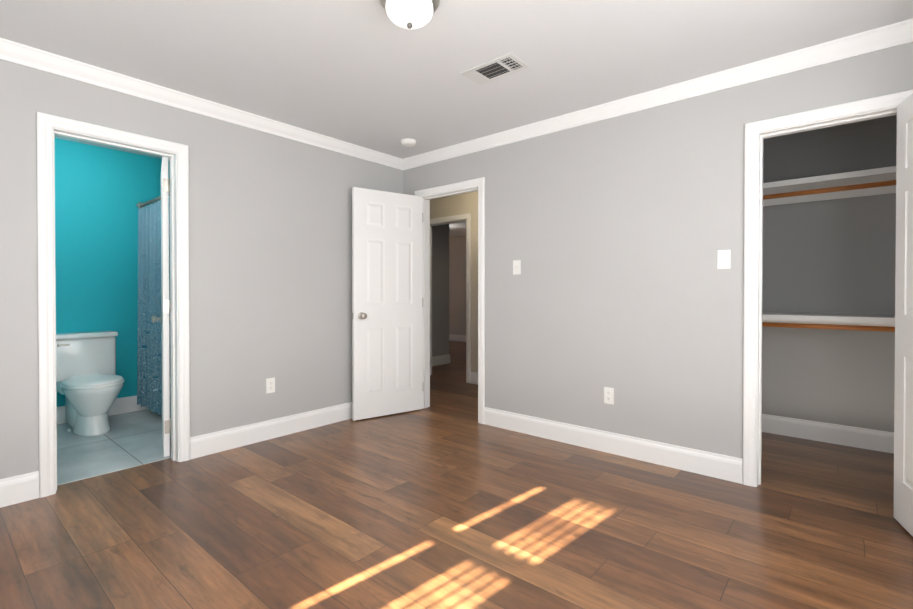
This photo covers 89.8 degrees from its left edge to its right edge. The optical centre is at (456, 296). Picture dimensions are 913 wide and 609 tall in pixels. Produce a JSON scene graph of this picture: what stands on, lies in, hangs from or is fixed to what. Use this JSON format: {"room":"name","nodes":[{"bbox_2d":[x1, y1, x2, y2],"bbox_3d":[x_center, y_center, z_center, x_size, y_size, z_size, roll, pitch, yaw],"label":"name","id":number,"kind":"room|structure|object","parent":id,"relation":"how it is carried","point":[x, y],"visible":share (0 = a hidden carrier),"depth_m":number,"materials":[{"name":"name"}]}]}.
{"room":"empty bedroom","nodes":[
{"label":"empty bedroom","id":0,"kind":"room"},
{"bbox_2d":[55,138,169,406],"bbox_3d":[-3.154,-0.133,4.305,0.120,2.440,2.420,0,1,40],"label":"wall","id":1,"kind":"structure","parent":0,"point":[101,193],"depth_m":4.13,"materials":[{"name":"teal paint"}]},
{"bbox_2d":[137,193,169,208],"bbox_3d":[-2.391,-0.863,3.840,1.631,0.062,0.060,0,1,40],"label":"curtain rod","id":2,"kind":"object","parent":1,"relation":"attached to","point":[140,205],"visible":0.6,"depth_m":4.18,"materials":[{"name":"silver metal"}]},
{"bbox_2d":[137,197,170,418],"bbox_3d":[-2.642,0.095,4.062,0.935,1.848,0.104,0,1,40],"label":"shower curtain","id":3,"kind":"object","parent":2,"relation":"hanging from","point":[149,364],"visible":0.65,"depth_m":4.11,"materials":[{"name":"fabric"}]},
{"bbox_2d":[57,409,170,485],"bbox_3d":[-2.485,1.090,3.746,1.635,0.004,2.180,0,1,40],"label":"floor","id":4,"kind":"structure","parent":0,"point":[131,439],"depth_m":3.32,"materials":[{"name":"grey tile"}]},
{"bbox_2d":[56,331,123,436],"bbox_3d":[-3.021,0.700,3.772,0.764,0.775,0.472,0,1,40],"label":"toilet","id":5,"kind":"object","parent":4,"relation":"on","point":[89,384],"visible":0.9,"depth_m":3.75,"materials":[{"name":"ceramic"}]},
{"bbox_2d":[0,59,402,496],"bbox_3d":[-1.881,-0.123,3.091,0.120,2.440,4.020,0,1,40],"label":"wall","id":6,"kind":"structure","parent":0,"point":[270,255],"depth_m":3.30,"materials":[{"name":"paint"}]},
{"bbox_2d":[37,112,189,497],"bbox_3d":[-2.090,0.045,2.833,0.144,2.110,0.755,0,1,40],"label":"door frame","id":7,"kind":"structure","parent":6,"relation":"attached to","point":[49,126],"depth_m":2.68,"materials":[{"name":"white wood"}]},
{"bbox_2d":[151,157,170,456],"bbox_3d":[-2.106,0.068,3.365,0.636,2.030,0.251,0,1,40],"label":"bathroom door","id":8,"kind":"structure","parent":6,"relation":"in","point":[164,318],"depth_m":3.11,"materials":[{"name":"white wood"}]},
{"bbox_2d":[0,38,403,169],"bbox_3d":[-1.779,-1.295,3.072,0.048,0.095,3.780,0,1,40],"label":"crown molding","id":9,"kind":"structure","parent":6,"relation":"attached to","point":[10,51],"depth_m":2.98,"materials":[{"name":"white wood"}]},
{"bbox_2d":[266,377,274,393],"bbox_3d":[-1.431,0.684,3.529,0.009,0.115,0.070,0,1,40],"label":"electrical outlet","id":10,"kind":"object","parent":6,"relation":"attached to","point":[270,385],"visible":1,"depth_m":3.52,"materials":[{"name":"white plastic"}]},
{"bbox_2d":[432,224,449,356],"bbox_3d":[-0.462,-0.156,6.997,0.120,2.440,0.930,0,1,40],"label":"wall","id":11,"kind":"structure","parent":0,"point":[448,285],"depth_m":7.16,"materials":[{"name":"paint"}]},
{"bbox_2d":[0,340,912,608],"bbox_3d":[-0.486,1.128,5.329,9.120,0.100,9.220,0,1,40],"label":"floor","id":12,"kind":"structure","parent":0,"point":[445,500],"depth_m":2.19,"materials":[{"name":"laminate"}]},
{"bbox_2d":[0,0,912,236],"bbox_3d":[-0.486,-1.412,5.307,9.120,0.100,9.220,0,1,40],"label":"ceiling","id":13,"kind":"structure","parent":0,"point":[369,74],"depth_m":2.47,"materials":[{"name":"paint"}]},
{"bbox_2d":[401,138,415,146],"bbox_3d":[-0.417,-1.330,3.969,0.132,0.040,0.132,0,1,40],"label":"smoke detector","id":14,"kind":"object","parent":13,"relation":"attached to","point":[407,142],"visible":1,"depth_m":3.93,"materials":[{"name":"white plastic"}]},
{"bbox_2d":[379,0,439,28],"bbox_3d":[-0.206,-1.256,2.011,0.268,0.155,0.268,0,1,40],"label":"ceiling light","id":15,"kind":"object","parent":13,"relation":"attached to","point":[410,14],"visible":1,"depth_m":1.97,"materials":[{"name":"white glass"}]},
{"bbox_2d":[460,53,529,84],"bbox_3d":[0.226,-1.336,2.703,0.360,0.006,0.205,0,1,40],"label":"ceiling vent","id":16,"kind":"object","parent":13,"relation":"in","point":[498,68],"visible":1,"depth_m":2.70,"materials":[{"name":"white metal"}]},
{"bbox_2d":[450,235,465,334],"bbox_3d":[1.221,-0.179,9.733,6.000,2.440,0.120,0,1,40],"label":"wall","id":17,"kind":"structure","parent":0,"point":[457,244],"depth_m":10.66,"materials":[{"name":"paint"}]},
{"bbox_2d":[403,42,912,458],"bbox_3d":[0.077,-0.132,4.143,6.740,2.440,0.120,0,1,40],"label":"wall","id":18,"kind":"structure","parent":0,"point":[614,234],"depth_m":3.10,"materials":[{"name":"paint"}]},
{"bbox_2d":[352,187,422,420],"bbox_3d":[-0.626,0.061,4.227,0.255,2.030,0.725,0,1,40],"label":"hall door","id":19,"kind":"structure","parent":18,"relation":"in","point":[387,348],"depth_m":4.16,"materials":[{"name":"white wood"}]},
{"bbox_2d":[0,334,893,507],"bbox_3d":[-0.558,1.004,5.336,9.000,0.149,8.900,0,1,40],"label":"baseboard","id":20,"kind":"structure","parent":18,"relation":"attached to","point":[19,489],"depth_m":3.34,"materials":[{"name":"white wood"}]},
{"bbox_2d":[415,177,484,423],"bbox_3d":[-0.043,0.033,4.235,0.840,2.110,0.144,0,1,40],"label":"door frame","id":21,"kind":"structure","parent":18,"relation":"attached to","point":[457,188],"depth_m":4.14,"materials":[{"name":"white wood"}]},
{"bbox_2d":[513,260,520,274],"bbox_3d":[0.485,-0.238,3.705,0.070,0.115,0.017,0,1,40],"label":"light switch","id":22,"kind":"object","parent":18,"relation":"attached to","point":[516,266],"visible":1,"depth_m":3.70,"materials":[{"name":"white plastic"}]},
{"bbox_2d":[604,387,613,404],"bbox_3d":[1.071,0.696,3.220,0.070,0.115,0.009,0,1,40],"label":"electrical outlet","id":23,"kind":"object","parent":18,"relation":"attached to","point":[608,395],"visible":1,"depth_m":3.22,"materials":[{"name":"white plastic"}]},
{"bbox_2d":[404,18,912,169],"bbox_3d":[0.975,-1.297,3.259,4.000,0.095,0.048,0,1,40],"label":"crown molding","id":24,"kind":"structure","parent":18,"relation":"attached to","point":[882,38],"depth_m":2.81,"materials":[{"name":"white wood"}]},
{"bbox_2d":[717,250,730,268],"bbox_3d":[1.605,-0.225,2.752,0.070,0.115,0.017,0,1,40],"label":"light switch","id":25,"kind":"object","parent":18,"relation":"attached to","point":[723,259],"visible":1,"depth_m":2.75,"materials":[{"name":"white plastic"}]},
{"bbox_2d":[743,89,912,486],"bbox_3d":[2.010,0.048,2.489,0.750,2.110,0.144,0,1,40],"label":"door frame","id":26,"kind":"structure","parent":18,"relation":"attached to","point":[757,133],"depth_m":2.65,"materials":[{"name":"white wood"}]},
{"bbox_2d":[893,93,912,536],"bbox_3d":[2.085,0.080,1.982,0.241,2.030,0.633,0,1,40],"label":"closet door","id":27,"kind":"structure","parent":18,"relation":"in","point":[903,456],"depth_m":2.18,"materials":[{"name":"white wood"}]},
{"bbox_2d":[430,115,896,431],"bbox_3d":[0.867,-0.140,5.165,6.620,2.440,0.140,0,1,40],"label":"wall","id":28,"kind":"structure","parent":0,"point":[835,256],"depth_m":3.44,"materials":[{"name":"paint"}]},
{"bbox_2d":[430,213,470,382],"bbox_3d":[-0.111,0.018,5.999,0.850,2.110,0.144,0,1,40],"label":"door frame","id":29,"kind":"structure","parent":28,"relation":"attached to","point":[460,218],"depth_m":5.71,"materials":[{"name":"white wood"}]},
{"bbox_2d":[762,313,894,326],"bbox_3d":[2.680,0.186,3.270,1.396,0.110,0.399,0,1,40],"label":"closet shelf","id":30,"kind":"object","parent":28,"relation":"attached to","point":[862,320],"visible":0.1,"depth_m":3.22,"materials":[{"name":"white wood"}]},
{"bbox_2d":[762,322,894,331],"bbox_3d":[2.628,0.211,3.210,1.356,0.056,0.056,0,1,40],"label":"rail","id":31,"kind":"object","parent":30,"relation":"attached to","point":[836,327],"visible":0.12,"depth_m":3.20,"materials":[{"name":"brown wood"}]},
{"bbox_2d":[763,166,895,206],"bbox_3d":[2.680,-0.779,3.262,1.396,0.110,0.399,0,1,40],"label":"closet shelf","id":32,"kind":"object","parent":28,"relation":"attached to","point":[846,178],"visible":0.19,"depth_m":3.29,"materials":[{"name":"white wood"}]},
{"bbox_2d":[763,180,895,199],"bbox_3d":[2.628,-0.749,3.202,1.356,0.056,0.056,0,1,40],"label":"rail","id":33,"kind":"object","parent":32,"relation":"attached to","point":[839,188],"visible":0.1,"depth_m":3.19,"materials":[{"name":"brown wood"}]}
]}

